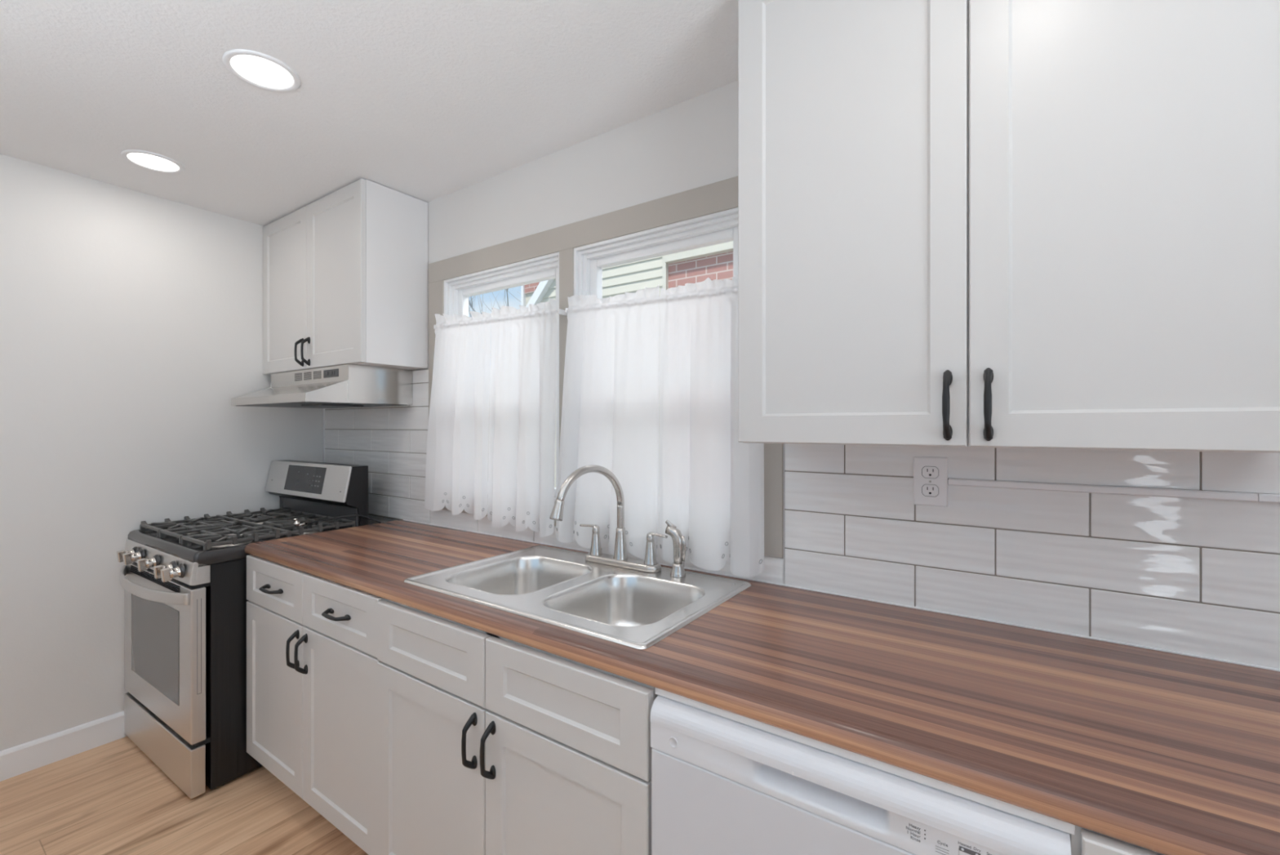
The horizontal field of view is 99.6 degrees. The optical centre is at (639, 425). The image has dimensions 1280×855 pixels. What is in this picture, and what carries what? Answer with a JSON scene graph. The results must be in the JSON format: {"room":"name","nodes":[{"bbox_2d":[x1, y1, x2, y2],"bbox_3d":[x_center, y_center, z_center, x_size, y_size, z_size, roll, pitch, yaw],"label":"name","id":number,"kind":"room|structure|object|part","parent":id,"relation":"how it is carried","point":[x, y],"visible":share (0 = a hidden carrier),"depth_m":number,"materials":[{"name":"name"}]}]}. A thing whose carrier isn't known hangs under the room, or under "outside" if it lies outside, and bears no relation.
{"room":"kitchen","nodes":[
{"label":"kitchen","id":0,"kind":"room"},
{"bbox_2d":[0,153,323,751],"bbox_3d":[-2.647,0.154,1.989,0.387,2.369,3.010,0,0,35],"label":"wall","id":1,"kind":"structure","parent":0,"point":[131,321],"depth_m":2.27,"materials":[{"name":"white paint"}]},
{"bbox_2d":[0,710,127,781],"bbox_3d":[-2.738,1.284,1.554,0.014,0.109,1.951,0,0,33],"label":"baseboard","id":2,"kind":"structure","parent":1,"relation":"attached to","point":[20,758],"depth_m":2.17,"materials":[{"name":"white paint"}]},
{"bbox_2d":[0,736,368,854],"bbox_3d":[-0.628,1.369,0.572,5.420,0.060,3.040,0,0,35],"label":"floor","id":3,"kind":"structure","parent":0,"point":[111,797],"depth_m":1.86,"materials":[{"name":"brown wood"}]},
{"bbox_2d":[116,459,368,798],"bbox_3d":[-1.749,0.759,2.373,0.757,1.160,0.723,0,0,33],"label":"gas range","id":4,"kind":"object","parent":3,"relation":"on","point":[184,585],"visible":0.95,"depth_m":2.06,"materials":[{"name":"silver metal"}]},
{"bbox_3d":[-2.090,0.526,2.242,0.052,0.052,0.017,0,0,33],"label":"knob","id":5,"kind":"part","parent":4,"relation":"part of","materials":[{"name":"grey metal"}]},
{"bbox_3d":[-2.025,0.526,2.199,0.052,0.052,0.017,0,0,33],"label":"knob","id":6,"kind":"part","parent":4,"relation":"part of","materials":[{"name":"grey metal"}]},
{"bbox_3d":[-1.925,0.619,2.100,0.729,0.045,0.074,0,0,33],"label":"door handle","id":7,"kind":"part","parent":4,"relation":"part of","materials":[{"name":"silver metal"}]},
{"bbox_3d":[-1.879,0.526,2.104,0.052,0.052,0.017,0,0,33],"label":"knob","id":8,"kind":"part","parent":4,"relation":"part of","materials":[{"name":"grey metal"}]},
{"bbox_3d":[-1.899,1.239,2.146,0.754,0.173,0.044,0,0,33],"label":"storage drawer","id":9,"kind":"part","parent":4,"relation":"part of","materials":[{"name":"silver metal"}]},
{"bbox_3d":[-1.898,0.859,2.148,0.754,0.552,0.044,0,0,33],"label":"oven door","id":10,"kind":"part","parent":4,"relation":"part of","materials":[{"name":"silver metal"}]},
{"bbox_3d":[-1.895,0.528,2.151,0.754,0.082,0.060,0,0,33],"label":"control panel","id":11,"kind":"part","parent":4,"relation":"part of","materials":[{"name":"silver metal"}]},
{"bbox_3d":[-1.728,0.526,2.005,0.052,0.052,0.017,0,0,33],"label":"knob","id":12,"kind":"part","parent":4,"relation":"part of","materials":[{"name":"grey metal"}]},
{"bbox_3d":[-1.666,0.526,1.964,0.052,0.052,0.017,0,0,33],"label":"knob","id":13,"kind":"part","parent":4,"relation":"part of","materials":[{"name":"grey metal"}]},
{"bbox_3d":[-1.629,0.457,2.152,0.145,0.016,0.145,0,0,33],"label":"burner","id":14,"kind":"part","parent":4,"relation":"part of","materials":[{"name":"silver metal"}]},
{"bbox_2d":[128,513,346,566],"bbox_3d":[-1.728,0.479,2.406,0.754,0.054,0.645,0,0,33],"label":"cooktop","id":15,"kind":"object","parent":4,"relation":"in","point":[167,548],"depth_m":2.13,"materials":[{"name":"black metal"}]},
{"bbox_3d":[-1.470,0.457,2.395,0.119,0.016,0.119,0,0,33],"label":"burner","id":16,"kind":"part","parent":4,"relation":"part of","materials":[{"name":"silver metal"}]},
{"bbox_3d":[-1.577,0.420,2.636,0.732,0.098,0.012,0,0,33],"label":"riser panel","id":17,"kind":"part","parent":4,"relation":"part of","materials":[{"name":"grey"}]},
{"bbox_2d":[293,514,381,526],"bbox_3d":[-1.322,0.415,2.371,0.046,0.066,0.354,0,0,41],"label":"cord","id":18,"kind":"object","parent":4,"relation":"on","point":[296,522],"visible":1,"depth_m":2.35,"materials":[{"name":"black rubber"}]},
{"bbox_2d":[246,554,384,854],"bbox_3d":[-0.944,0.914,2.035,0.914,0.850,0.675,0,0,35],"label":"base cabinet","id":19,"kind":"object","parent":3,"relation":"on","point":[312,660],"visible":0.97,"depth_m":1.75,"materials":[{"name":"white paint"}]},
{"bbox_3d":[-1.307,0.577,1.907,0.133,0.016,0.038,0,0,35],"label":"pull handle","id":20,"kind":"part","parent":19,"relation":"part of","materials":[{"name":"black metal"}]},
{"bbox_3d":[-1.298,0.949,1.927,0.455,0.571,0.020,0,0,35],"label":"door","id":21,"kind":"part","parent":19,"relation":"part of","materials":[{"name":"white paint"}]},
{"bbox_3d":[-1.298,0.573,1.927,0.455,0.168,0.020,0,0,35],"label":"drawer","id":22,"kind":"part","parent":19,"relation":"part of","materials":[{"name":"white paint"}]},
{"bbox_3d":[-1.150,0.745,1.790,0.016,0.133,0.038,0,0,35],"label":"pull handle","id":23,"kind":"part","parent":19,"relation":"part of","materials":[{"name":"black metal"}]},
{"bbox_3d":[-1.101,0.745,1.756,0.016,0.133,0.038,0,0,35],"label":"pull handle","id":24,"kind":"part","parent":19,"relation":"part of","materials":[{"name":"black metal"}]},
{"bbox_3d":[-0.933,0.577,1.648,0.133,0.016,0.038,0,0,35],"label":"pull handle","id":25,"kind":"part","parent":19,"relation":"part of","materials":[{"name":"black metal"}]},
{"bbox_3d":[-0.921,0.949,1.666,0.455,0.571,0.020,0,0,35],"label":"door","id":26,"kind":"part","parent":19,"relation":"part of","materials":[{"name":"white paint"}]},
{"bbox_3d":[-0.921,0.573,1.666,0.455,0.168,0.020,0,0,35],"label":"drawer","id":27,"kind":"part","parent":19,"relation":"part of","materials":[{"name":"white paint"}]},
{"bbox_2d":[244,519,1279,854],"bbox_3d":[0.094,0.468,1.345,3.472,0.038,0.646,0,0,35],"label":"countertop","id":28,"kind":"structure","parent":19,"relation":"on","point":[1165,753],"depth_m":0.92,"materials":[{"name":"brown wood"}]},
{"bbox_2d":[404,545,751,648],"bbox_3d":[-0.185,0.536,1.549,0.848,0.190,0.550,0,0,35],"label":"sink","id":29,"kind":"object","parent":28,"relation":"in","point":[633,608],"visible":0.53,"depth_m":1.57,"materials":[{"name":"silver metal"}]},
{"bbox_3d":[-0.359,0.533,1.642,0.340,0.177,0.375,0,0,35],"label":"bowl","id":30,"kind":"part","parent":29,"relation":"part of","materials":[{"name":"silver metal"}]},
{"bbox_2d":[549,464,667,573],"bbox_3d":[-0.123,0.282,1.639,0.342,0.327,0.287,0,0,35],"label":"kitchen faucet","id":31,"kind":"object","parent":29,"relation":"on","point":[620,558],"visible":1,"depth_m":1.70,"materials":[{"name":"silver metal"}]},
{"bbox_3d":[-0.164,0.377,1.808,0.083,0.099,0.041,0,0,35],"label":"lever handle","id":32,"kind":"part","parent":31,"relation":"part of","materials":[{"name":"silver metal"}]},
{"bbox_3d":[-0.147,0.272,1.667,0.268,0.308,0.047,0,0,-40],"label":"spout","id":33,"kind":"part","parent":31,"relation":"part of","materials":[{"name":"silver metal"}]},
{"bbox_3d":[-0.058,0.435,1.735,0.288,0.021,0.056,0,0,35],"label":"deck plate","id":34,"kind":"part","parent":31,"relation":"part of","materials":[{"name":"silver metal"}]},
{"bbox_3d":[0.049,0.377,1.660,0.083,0.099,0.041,0,0,35],"label":"lever handle","id":35,"kind":"part","parent":31,"relation":"part of","materials":[{"name":"silver metal"}]},
{"bbox_3d":[-0.037,0.533,1.419,0.344,0.177,0.375,0,0,35],"label":"bowl","id":36,"kind":"part","parent":29,"relation":"part of","materials":[{"name":"silver metal"}]},
{"bbox_2d":[665,519,686,577],"bbox_3d":[0.106,0.363,1.615,0.061,0.164,0.047,0,0,-3],"label":"sprayer","id":37,"kind":"object","parent":29,"relation":"on","point":[677,570],"visible":1,"depth_m":1.60,"materials":[{"name":"silver metal"}]},
{"bbox_2d":[377,598,657,854],"bbox_3d":[-0.191,0.914,1.510,0.919,0.850,0.681,0,0,35],"label":"base cabinet","id":38,"kind":"object","parent":3,"relation":"on","point":[488,743],"visible":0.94,"depth_m":1.23,"materials":[{"name":"white paint"}]},
{"bbox_3d":[-0.546,0.949,1.399,0.457,0.571,0.020,0,0,35],"label":"door","id":39,"kind":"part","parent":38,"relation":"part of","materials":[{"name":"white paint"}]},
{"bbox_3d":[-0.400,0.742,1.263,0.016,0.133,0.038,0,0,35],"label":"pull handle","id":40,"kind":"part","parent":38,"relation":"part of","materials":[{"name":"black metal"}]},
{"bbox_3d":[-0.346,0.742,1.226,0.016,0.133,0.038,0,0,35],"label":"pull handle","id":41,"kind":"part","parent":38,"relation":"part of","materials":[{"name":"black metal"}]},
{"bbox_3d":[-0.168,0.949,1.137,0.456,0.571,0.020,0,0,35],"label":"door","id":42,"kind":"part","parent":38,"relation":"part of","materials":[{"name":"white paint"}]},
{"bbox_2d":[649,687,1075,854],"bbox_3d":[0.440,0.913,1.067,0.614,0.850,0.608,0,0,35],"label":"dishwasher","id":43,"kind":"object","parent":3,"relation":"on","point":[721,785],"depth_m":0.84,"materials":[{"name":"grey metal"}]},
{"bbox_3d":[0.282,0.905,0.840,0.604,0.632,0.050,0,0,35],"label":"door panel","id":44,"kind":"part","parent":43,"relation":"part of","materials":[{"name":"white metal"}]},
{"bbox_3d":[0.290,0.495,0.852,0.614,0.014,0.034,0,0,35],"label":"filler strip","id":45,"kind":"part","parent":43,"relation":"part of","materials":[{"name":"white plastic"}]},
{"bbox_2d":[924,829,959,854],"bbox_3d":[0.404,0.565,0.725,0.041,0.032,0.001,0,0,35],"label":"print","id":46,"kind":"object","parent":43,"relation":"on","point":[936,842],"depth_m":0.72,"materials":[{"name":"grey"}]},
{"bbox_2d":[1069,824,1164,854],"bbox_3d":[1.058,0.914,0.646,0.892,0.850,0.679,0,0,35],"label":"base cabinet","id":47,"kind":"object","parent":3,"relation":"on","point":[1085,841],"visible":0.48,"depth_m":0.64,"materials":[{"name":"white paint"}]},
{"bbox_2d":[0,0,737,226],"bbox_3d":[-0.470,-1.070,-0.236,6.600,0.080,4.190,0,0,35],"label":"ceiling","id":48,"kind":"structure","parent":0,"point":[426,100],"depth_m":1.64,"materials":[{"name":"white paint"}]},
{"bbox_2d":[120,149,185,173],"bbox_3d":[-1.896,-1.027,2.110,0.186,0.006,0.186,0,0,35],"label":"recessed light","id":49,"kind":"object","parent":48,"relation":"in","point":[153,162],"visible":1,"depth_m":2.10,"materials":[{"name":"white paint"}]},
{"bbox_2d":[127,152,178,171],"bbox_3d":[-1.896,-1.028,2.110,0.150,0.002,0.150,0,0,-7],"label":"diffuser","id":50,"kind":"object","parent":49,"relation":"attached to","point":[153,162],"depth_m":2.11,"materials":[{"name":"white plastic"}]},
{"bbox_2d":[222,48,300,92],"bbox_3d":[-1.096,-1.027,1.573,0.186,0.006,0.186,0,0,35],"label":"recessed light","id":51,"kind":"object","parent":48,"relation":"in","point":[258,69],"visible":1,"depth_m":1.56,"materials":[{"name":"white paint"}]},
{"bbox_2d":[230,54,293,88],"bbox_3d":[-1.096,-1.028,1.573,0.150,0.002,0.150,0,0,-14],"label":"diffuser","id":52,"kind":"object","parent":51,"relation":"attached to","point":[260,71],"depth_m":1.57,"materials":[{"name":"white plastic"}]},
{"bbox_2d":[368,80,737,524],"bbox_3d":[0.187,0.154,1.766,5.200,2.369,0.130,0,0,35],"label":"wall","id":53,"kind":"structure","parent":0,"point":[691,144],"depth_m":1.91,"materials":[{"name":"white paint"}]},
{"bbox_2d":[231,364,412,408],"bbox_3d":[-1.512,-0.175,2.566,0.763,0.175,0.466,0,0,35],"label":"range hood","id":54,"kind":"object","parent":53,"relation":"attached to","point":[347,385],"visible":1,"depth_m":2.40,"materials":[{"name":"silver metal"}]},
{"bbox_2d":[294,370,320,381],"bbox_3d":[-1.538,-0.232,2.508,0.258,0.034,0.005,0,0,35],"label":"vent grille","id":55,"kind":"object","parent":54,"relation":"attached to","point":[300,375],"depth_m":2.51,"materials":[{"name":"white metal"}]},
{"bbox_3d":[-1.359,-0.232,2.384,0.130,0.035,0.005,0,0,35],"label":"switch panel","id":56,"kind":"part","parent":54,"relation":"part of","materials":[{"name":"grey"}]},
{"bbox_2d":[262,178,427,374],"bbox_3d":[-1.467,-0.645,2.619,0.958,0.762,0.347,0,0,35],"label":"upper cabinet","id":57,"kind":"object","parent":53,"relation":"attached to","point":[345,272],"visible":1,"depth_m":2.40,"materials":[{"name":"white paint"}]},
{"bbox_3d":[-1.737,-0.644,2.652,0.476,0.758,0.020,0,0,35],"label":"door","id":58,"kind":"part","parent":57,"relation":"part of","materials":[{"name":"white paint"}]},
{"bbox_3d":[-1.582,-0.343,2.510,0.016,0.133,0.038,0,0,35],"label":"pull handle","id":59,"kind":"part","parent":57,"relation":"part of","materials":[{"name":"black metal"}]},
{"bbox_3d":[-1.530,-0.343,2.474,0.016,0.133,0.038,0,0,35],"label":"pull handle","id":60,"kind":"part","parent":57,"relation":"part of","materials":[{"name":"black metal"}]},
{"bbox_3d":[-1.342,-0.644,2.378,0.478,0.758,0.020,0,0,35],"label":"door","id":61,"kind":"part","parent":57,"relation":"part of","materials":[{"name":"white paint"}]},
{"bbox_2d":[433,308,567,328],"bbox_3d":[-0.585,-0.422,2.172,0.745,0.038,0.044,0,0,35],"label":"curtain rod","id":62,"kind":"object","parent":53,"relation":"attached to","point":[558,311],"visible":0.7,"depth_m":1.96,"materials":[{"name":"white paint"}]},
{"bbox_2d":[424,311,491,519],"bbox_3d":[-0.770,-0.053,2.284,0.438,0.863,0.053,0,0,35],"label":"cafe curtain","id":63,"kind":"object","parent":62,"relation":"hanging from","point":[456,471],"visible":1,"depth_m":2.25,"materials":[{"name":"white fabric"}]},
{"bbox_2d":[487,297,558,537],"bbox_3d":[-0.454,-0.031,2.064,0.384,0.876,0.051,0,0,35],"label":"cafe curtain","id":64,"kind":"object","parent":62,"relation":"hanging from","point":[522,402],"visible":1,"depth_m":2.03,"materials":[{"name":"white fabric"}]},
{"bbox_2d":[444,251,559,500],"bbox_3d":[-0.559,-0.168,2.241,0.708,0.962,0.088,0,0,35],"label":"window","id":65,"kind":"structure","parent":53,"relation":"in","point":[457,291],"depth_m":2.21,"materials":[{"name":"white plastic"}]},
{"bbox_2d":[428,176,783,557],"bbox_3d":[-0.276,-0.183,1.997,1.656,1.108,0.018,0,0,35],"label":"trim","id":66,"kind":"structure","parent":53,"relation":"attached to","point":[722,195],"depth_m":1.90,"materials":[{"name":"grey paint"}]},
{"bbox_2d":[573,207,737,511],"bbox_3d":[0.061,-0.168,1.811,0.682,0.962,0.088,0,0,35],"label":"window","id":67,"kind":"structure","parent":53,"relation":"in","point":[722,227],"depth_m":1.81,"materials":[{"name":"white plastic"}]},
{"bbox_2d":[323,368,1279,671],"bbox_3d":[0.009,0.096,1.802,4.334,0.715,0.013,0,0,35],"label":"tile backsplash","id":68,"kind":"structure","parent":53,"relation":"attached to","point":[1200,578],"depth_m":1.21,"materials":[{"name":"white tile"}]},
{"bbox_3d":[-1.766,0.094,3.031,0.015,0.710,0.012,0,0,35],"label":"edge trim","id":69,"kind":"part","parent":68,"relation":"part of","materials":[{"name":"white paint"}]},
{"bbox_3d":[0.407,0.245,1.526,0.002,0.417,0.010,0,0,35],"label":"edge trim","id":70,"kind":"part","parent":68,"relation":"part of","materials":[{"name":"white paint"}]},
{"bbox_2d":[913,456,947,506],"bbox_3d":[0.704,0.134,1.312,0.074,0.118,0.008,0,0,35],"label":"wall outlet","id":71,"kind":"object","parent":68,"relation":"attached to","point":[930,473],"visible":1,"depth_m":1.31,"materials":[{"name":"white plastic"}]},
{"bbox_2d":[921,484,938,496],"bbox_3d":[0.702,0.156,1.309,0.037,0.029,0.001,0,0,35],"label":"receptacle","id":72,"kind":"object","parent":71,"relation":"attached to","point":[927,490],"depth_m":1.31,"materials":[{"name":"white plastic"}]},
{"bbox_2d":[921,466,938,478],"bbox_3d":[0.702,0.112,1.309,0.037,0.029,0.001,0,0,35],"label":"receptacle","id":73,"kind":"object","parent":71,"relation":"attached to","point":[927,472],"depth_m":1.31,"materials":[{"name":"white plastic"}]},
{"bbox_2d":[948,478,1279,502],"bbox_3d":[1.218,0.133,0.952,1.178,0.016,0.013,0,0,35],"label":"cord raceway","id":74,"kind":"object","parent":68,"relation":"attached to","point":[1180,493],"visible":1,"depth_m":1.10,"materials":[{"name":"white plastic"}]},
{"bbox_2d":[737,0,1279,453],"bbox_3d":[0.688,-0.493,1.118,0.920,1.066,0.360,0,0,35],"label":"upper cabinet","id":75,"kind":"object","parent":53,"relation":"attached to","point":[1006,224],"visible":1,"depth_m":0.97,"materials":[{"name":"white paint"}]},
{"bbox_3d":[0.422,-0.492,1.140,0.458,1.060,0.020,0,0,35],"label":"door","id":76,"kind":"part","parent":75,"relation":"part of","materials":[{"name":"white paint"}]},
{"bbox_3d":[0.569,-0.039,1.004,0.016,0.133,0.038,0,0,35],"label":"pull handle","id":77,"kind":"part","parent":75,"relation":"part of","materials":[{"name":"black metal"}]},
{"bbox_3d":[0.622,-0.039,0.967,0.016,0.133,0.038,0,0,35],"label":"pull handle","id":78,"kind":"part","parent":75,"relation":"part of","materials":[{"name":"black metal"}]},
{"bbox_3d":[0.802,-0.492,0.877,0.458,1.060,0.020,0,0,35],"label":"door","id":79,"kind":"part","parent":75,"relation":"part of","materials":[{"name":"white paint"}]},
{"label":"outside","id":80,"kind":"structure","parent":0,"visible":0},
{"bbox_3d":[9.706,1.789,19.544,60.000,0.100,39.800,0,0,35],"label":"ground","id":81,"kind":"structure","parent":80,"visible":0},
{"bbox_2d":[468,288,520,332],"bbox_3d":[-4.451,-2.119,15.015,5.900,7.723,4.341,0,0,35],"label":"bare tree","id":82,"kind":"object","parent":81,"relation":"on","point":[469,303],"visible":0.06,"depth_m":14.61,"materials":[{"name":"grey plant"}]},
{"bbox_2d":[488,240,733,496],"bbox_3d":[0.671,-0.961,6.096,6.935,5.400,2.000,0,0,35],"label":"neighbor house","id":83,"kind":"structure","parent":81,"relation":"on","point":[713,262],"depth_m":5.33,"materials":[{"name":"beige"}]},
{"bbox_3d":[0.056,-0.399,1.728,0.756,0.041,0.044,0,0,35],"label":"curtain rod","id":84,"kind":"object","parent":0,"visible":0},
{"bbox_2d":[555,284,659,559],"bbox_3d":[-0.121,-0.018,1.831,0.448,0.887,0.046,0,0,35],"label":"cafe curtain","id":85,"kind":"object","parent":84,"relation":"hanging from","point":[611,406],"visible":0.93,"depth_m":1.82,"materials":[{"name":"white fabric"}]},
{"bbox_2d":[658,275,764,577],"bbox_3d":[0.204,-0.008,1.608,0.348,0.863,0.044,0,0,35],"label":"cafe curtain","id":86,"kind":"object","parent":84,"relation":"hanging from","point":[712,483],"visible":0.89,"depth_m":1.59,"materials":[{"name":"white fabric"}]}
]}

